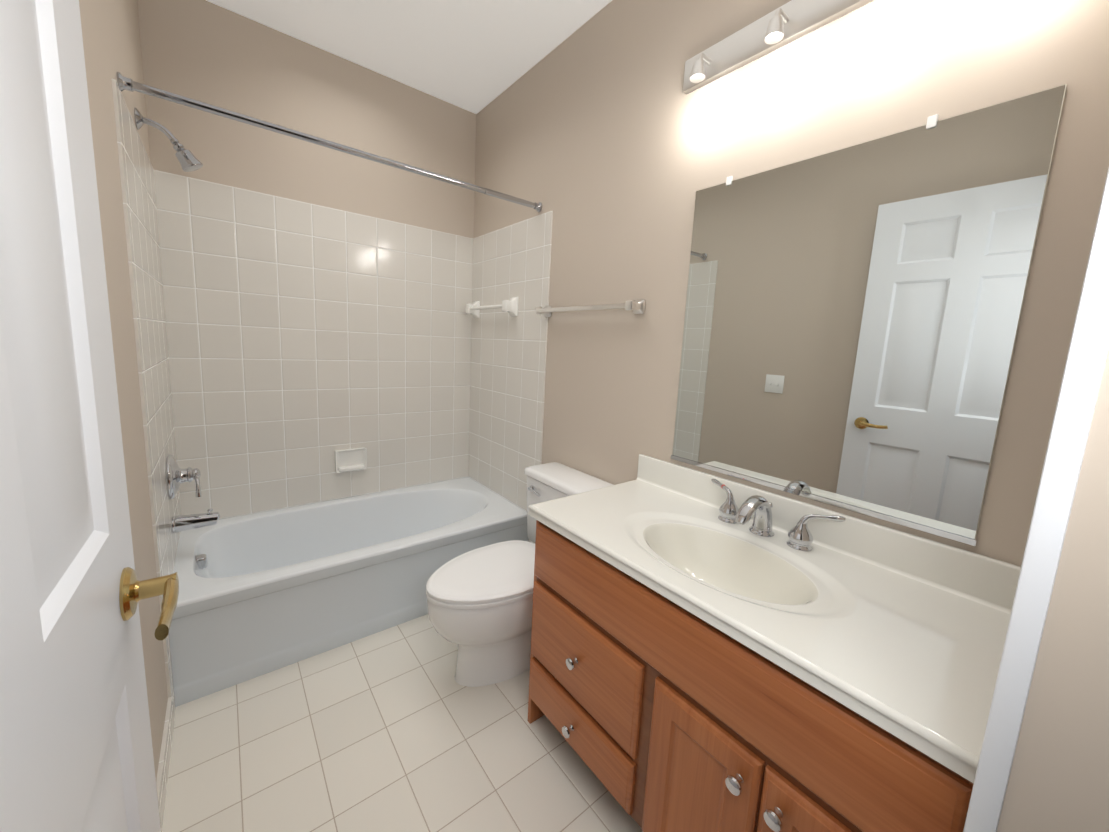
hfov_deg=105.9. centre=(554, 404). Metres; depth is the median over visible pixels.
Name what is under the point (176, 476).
shower valve
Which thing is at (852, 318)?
mirror
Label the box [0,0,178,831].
door
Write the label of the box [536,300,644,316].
towel rail
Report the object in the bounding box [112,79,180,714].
wall tile
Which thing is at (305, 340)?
wall tile
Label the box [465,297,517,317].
towel rail
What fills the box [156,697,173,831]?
baseboard
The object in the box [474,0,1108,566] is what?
wall
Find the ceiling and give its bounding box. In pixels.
[206,0,611,113]
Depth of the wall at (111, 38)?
1.12 m
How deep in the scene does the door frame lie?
0.43 m
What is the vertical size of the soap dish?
0.130 m
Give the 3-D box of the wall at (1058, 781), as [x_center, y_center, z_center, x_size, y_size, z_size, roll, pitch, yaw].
[0.818,-0.078,0.564,0.664,2.740,0.120,-4,10,-38]
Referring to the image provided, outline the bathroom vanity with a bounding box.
[528,454,1020,831]
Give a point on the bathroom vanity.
(711, 653)
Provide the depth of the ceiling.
1.95 m
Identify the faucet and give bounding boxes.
[711,478,845,551]
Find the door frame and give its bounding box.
[963,168,1108,831]
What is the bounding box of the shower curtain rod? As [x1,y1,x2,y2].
[117,72,541,211]
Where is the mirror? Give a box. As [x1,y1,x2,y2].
[671,84,1066,545]
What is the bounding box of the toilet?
[426,462,613,686]
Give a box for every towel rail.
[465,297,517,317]
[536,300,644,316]
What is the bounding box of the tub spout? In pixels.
[172,509,219,532]
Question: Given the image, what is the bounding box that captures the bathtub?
[169,477,528,706]
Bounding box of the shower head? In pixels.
[134,107,202,171]
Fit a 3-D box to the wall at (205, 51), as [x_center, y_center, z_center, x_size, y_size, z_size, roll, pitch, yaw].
[-1.185,-0.434,2.384,1.524,2.740,0.100,-4,10,-38]
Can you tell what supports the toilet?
on the floor
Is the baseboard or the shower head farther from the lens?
the shower head
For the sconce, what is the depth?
1.24 m
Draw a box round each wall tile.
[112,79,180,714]
[153,170,472,518]
[468,211,552,542]
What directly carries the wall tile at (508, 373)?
attached to the wall at (606, 140)
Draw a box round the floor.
[162,614,642,831]
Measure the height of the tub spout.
0.076 m
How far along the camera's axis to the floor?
1.35 m
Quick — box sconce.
[683,0,873,93]
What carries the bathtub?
on the floor
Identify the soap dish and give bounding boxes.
[335,447,366,472]
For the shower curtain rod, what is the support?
attached to the wall at (606, 140)
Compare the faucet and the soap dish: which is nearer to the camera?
the faucet
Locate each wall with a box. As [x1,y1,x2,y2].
[79,0,167,778]
[137,0,475,237]
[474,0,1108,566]
[997,350,1108,831]
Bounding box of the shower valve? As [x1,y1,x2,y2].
[166,455,201,498]

